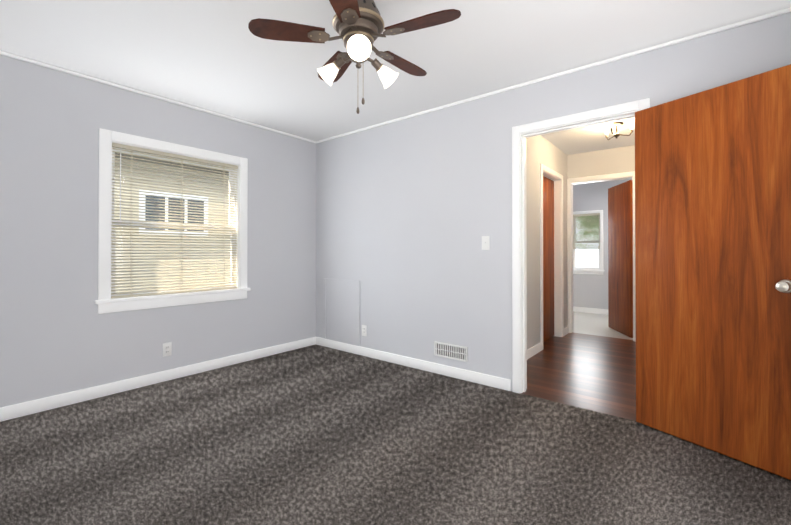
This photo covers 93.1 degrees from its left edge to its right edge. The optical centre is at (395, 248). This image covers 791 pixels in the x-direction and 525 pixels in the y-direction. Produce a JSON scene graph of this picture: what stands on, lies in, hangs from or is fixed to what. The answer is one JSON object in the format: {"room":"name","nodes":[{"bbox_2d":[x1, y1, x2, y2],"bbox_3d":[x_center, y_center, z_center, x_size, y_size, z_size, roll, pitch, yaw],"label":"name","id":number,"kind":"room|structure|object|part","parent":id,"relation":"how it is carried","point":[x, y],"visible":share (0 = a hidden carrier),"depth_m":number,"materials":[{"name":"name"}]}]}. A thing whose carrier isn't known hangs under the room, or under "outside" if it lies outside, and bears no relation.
{"room":"empty bedroom","nodes":[
{"label":"empty bedroom","id":0,"kind":"room"},
{"bbox_2d":[0,54,315,407],"bbox_3d":[-2.110,-0.075,3.217,0.160,2.440,3.720,0,-1,39],"label":"wall","id":1,"kind":"structure","parent":0,"point":[59,334],"depth_m":2.86,"materials":[{"name":"paint"}]},
{"bbox_2d":[0,337,315,421],"bbox_3d":[-2.031,1.099,3.165,0.018,0.092,3.450,0,-1,39],"label":"baseboard","id":2,"kind":"structure","parent":1,"relation":"attached to","point":[42,404],"depth_m":3.05,"materials":[{"name":"white wood"}]},
{"bbox_2d":[0,51,315,142],"bbox_3d":[-2.036,-1.284,3.167,0.028,0.022,3.420,0,-1,39],"label":"trim","id":3,"kind":"structure","parent":1,"relation":"attached to","point":[1,52],"depth_m":3.05,"materials":[{"name":"white wood"}]},
{"bbox_2d":[163,342,171,356],"bbox_3d":[-1.975,0.875,3.244,0.008,0.115,0.070,0,-1,39],"label":"electrical outlet","id":4,"kind":"object","parent":1,"relation":"attached to","point":[167,349],"visible":1,"depth_m":3.24,"materials":[{"name":"white plastic"}]},
{"bbox_2d":[94,128,250,313],"bbox_3d":[-1.944,-0.206,3.386,0.208,1.424,1.258,0,-1,39],"label":"window","id":5,"kind":"structure","parent":1,"relation":"in","point":[105,302],"depth_m":3.23,"materials":[{"name":"white wood"}]},
{"bbox_3d":[-1.967,-0.206,3.405,0.072,1.255,1.050,0,-1,39],"label":"window sash","id":6,"kind":"part","parent":5,"relation":"part of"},
{"bbox_2d":[111,143,237,298],"bbox_3d":[-1.918,-0.216,3.365,0.040,1.231,1.042,0,-1,39],"label":"window blinds","id":7,"kind":"object","parent":5,"relation":"attached to","point":[160,153],"visible":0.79,"depth_m":3.30,"materials":[{"name":"beige plastic"}]},
{"bbox_2d":[0,344,790,524],"bbox_3d":[-0.533,1.166,1.866,4.300,0.060,3.600,0,-1,39],"label":"floor carpet","id":8,"kind":"object","parent":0,"point":[315,434],"visible":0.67,"depth_m":2.02,"materials":[{"name":"grey carpet"}]},
{"bbox_2d":[0,0,790,154],"bbox_3d":[0.935,-1.331,3.712,4.300,0.080,8.290,0,-1,39],"label":"ceiling","id":9,"kind":"structure","parent":0,"point":[217,56],"depth_m":2.43,"materials":[{"name":"grey paint"}]},
{"bbox_2d":[248,0,460,113],"bbox_3d":[-0.165,-1.011,2.005,1.051,0.585,1.023,0,-1,39],"label":"ceiling fan","id":10,"kind":"object","parent":9,"relation":"attached to","point":[358,26],"visible":1,"depth_m":1.91,"materials":[{"name":"brown wood"}]},
{"bbox_3d":[-0.199,-0.952,2.011,0.436,0.113,0.435,0,-1,39],"label":"lamp shade","id":11,"kind":"part","parent":10,"relation":"part of","materials":[{"name":"white glass"}]},
{"bbox_2d":[605,121,632,139],"bbox_3d":[2.281,-1.212,3.851,0.263,0.158,0.254,0,-1,39],"label":"hall ceiling light","id":12,"kind":"object","parent":9,"relation":"attached to","point":[616,125],"visible":1,"depth_m":3.84,"materials":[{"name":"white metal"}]},
{"bbox_2d":[526,135,567,349],"bbox_3d":[1.553,-0.068,4.233,0.120,2.440,2.450,0,-1,39],"label":"wall","id":13,"kind":"structure","parent":0,"point":[542,150],"depth_m":4.14,"materials":[{"name":"paint"}]},
{"bbox_2d":[543,176,553,341],"bbox_3d":[1.863,0.128,4.630,0.097,2.029,0.754,0,-1,39],"label":"closet door","id":14,"kind":"structure","parent":13,"relation":"in","point":[548,258],"depth_m":4.74,"materials":[{"name":"brown wood"}]},
{"bbox_2d":[527,163,635,359],"bbox_3d":[2.420,0.100,4.817,2.100,2.113,4.450,0,-1,39],"label":"trim","id":15,"kind":"structure","parent":13,"relation":"attached to","point":[560,330],"depth_m":4.90,"materials":[{"name":"white wood"}]},
{"bbox_2d":[316,12,790,390],"bbox_3d":[0.694,-0.074,3.275,4.140,2.440,0.120,0,-1,39],"label":"wall","id":16,"kind":"structure","parent":0,"point":[411,212],"depth_m":3.33,"materials":[{"name":"paint"}]},
{"bbox_2d":[324,278,359,345],"bbox_3d":[-0.616,0.706,4.234,0.590,0.708,0.015,0,-1,39],"label":"wall panel","id":17,"kind":"object","parent":16,"relation":"attached to","point":[342,310],"depth_m":4.21,"materials":[{"name":"paint"}]},
{"bbox_2d":[362,325,366,335],"bbox_3d":[-0.337,0.881,4.013,0.070,0.115,0.008,0,-1,39],"label":"electrical outlet","id":18,"kind":"object","parent":16,"relation":"attached to","point":[364,330],"visible":1,"depth_m":4.01,"materials":[{"name":"white plastic"}]},
{"bbox_2d":[316,337,510,390],"bbox_3d":[-0.009,1.103,3.745,2.385,0.092,0.014,0,-1,39],"label":"baseboard","id":19,"kind":"structure","parent":16,"relation":"attached to","point":[476,377],"depth_m":3.52,"materials":[{"name":"white wood"}]},
{"bbox_2d":[434,341,467,361],"bbox_3d":[0.490,0.921,3.349,0.340,0.132,0.008,0,-1,39],"label":"air vent","id":20,"kind":"object","parent":16,"relation":"in","point":[452,351],"visible":1,"depth_m":3.34,"materials":[{"name":"white metal"}]},
{"bbox_2d":[482,236,489,249],"bbox_3d":[0.752,-0.045,3.139,0.070,0.115,0.018,0,-1,39],"label":"light switch","id":21,"kind":"object","parent":16,"relation":"attached to","point":[485,242],"visible":1,"depth_m":3.14,"materials":[{"name":"white plastic"}]},
{"bbox_2d":[316,7,790,142],"bbox_3d":[0.602,-1.284,3.265,4.020,0.022,0.022,0,-1,39],"label":"trim","id":22,"kind":"structure","parent":16,"relation":"attached to","point":[737,24],"depth_m":2.61,"materials":[{"name":"white wood"}]},
{"bbox_2d":[512,98,649,393],"bbox_3d":[1.333,0.086,2.760,0.916,2.113,0.152,0,-1,39],"label":"door frame","id":23,"kind":"structure","parent":16,"relation":"attached to","point":[522,133],"depth_m":2.96,"materials":[{"name":"white wood"}]},
{"bbox_2d":[635,64,790,479],"bbox_3d":[1.767,0.117,2.120,0.159,2.018,0.786,0,0,-29],"label":"door","id":24,"kind":"structure","parent":16,"relation":"in","point":[713,254],"depth_m":2.06,"materials":[{"name":"brown wood"}]},
{"bbox_2d":[521,311,635,420],"bbox_3d":[2.420,1.186,4.810,2.340,0.060,4.690,0,-1,39],"label":"floor","id":25,"kind":"structure","parent":0,"point":[596,373],"depth_m":3.55,"materials":[{"name":"brown wood"}]},
{"bbox_2d":[567,145,634,178],"bbox_3d":[2.552,-0.062,5.078,2.220,2.440,0.120,0,-1,39],"label":"wall","id":26,"kind":"structure","parent":0,"point":[608,161],"depth_m":4.90,"materials":[{"name":"paint"}]},
{"bbox_2d":[608,180,632,337],"bbox_3d":[3.071,0.137,5.127,0.035,2.018,0.700,0,0,9],"label":"door","id":27,"kind":"structure","parent":26,"relation":"in","point":[620,258],"depth_m":5.07,"materials":[{"name":"brown wood"}]},
{"bbox_2d":[573,179,631,308],"bbox_3d":[3.804,-0.051,6.638,2.220,2.440,0.120,0,-1,39],"label":"wall","id":28,"kind":"structure","parent":0,"point":[590,290],"depth_m":6.75,"materials":[{"name":"paint"}]},
{"bbox_2d":[573,210,603,274],"bbox_3d":[3.495,-0.105,6.861,0.590,1.150,0.160,0,-1,39],"label":"window","id":29,"kind":"structure","parent":28,"relation":"in","point":[584,271],"depth_m":6.80,"materials":[{"name":"white"}]},
{"bbox_3d":[3.521,-0.119,6.893,0.460,1.020,0.052,0,-1,39],"label":"far window sash","id":30,"kind":"part","parent":29,"relation":"part of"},
{"bbox_2d":[573,213,599,248],"bbox_3d":[3.488,-0.308,6.853,0.452,0.640,0.028,0,-1,39],"label":"window blinds","id":31,"kind":"object","parent":29,"relation":"attached to","point":[582,227],"visible":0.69,"depth_m":6.85,"materials":[{"name":"beige plastic"}]},
{"label":"outside","id":32,"kind":"structure","parent":0,"visible":0},
{"bbox_2d":[114,152,229,292],"bbox_3d":[-4.682,-0.205,6.835,1.100,3.150,13.000,0,-1,39],"label":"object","id":33,"kind":"structure","parent":32,"point":[193,168],"depth_m":7.15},
{"bbox_2d":[576,216,598,267],"bbox_3d":[5.410,-0.968,8.549,6.100,4.700,0.100,0,-1,39],"label":"garden","id":34,"kind":"object","parent":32,"point":[594,257],"depth_m":9.07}
]}

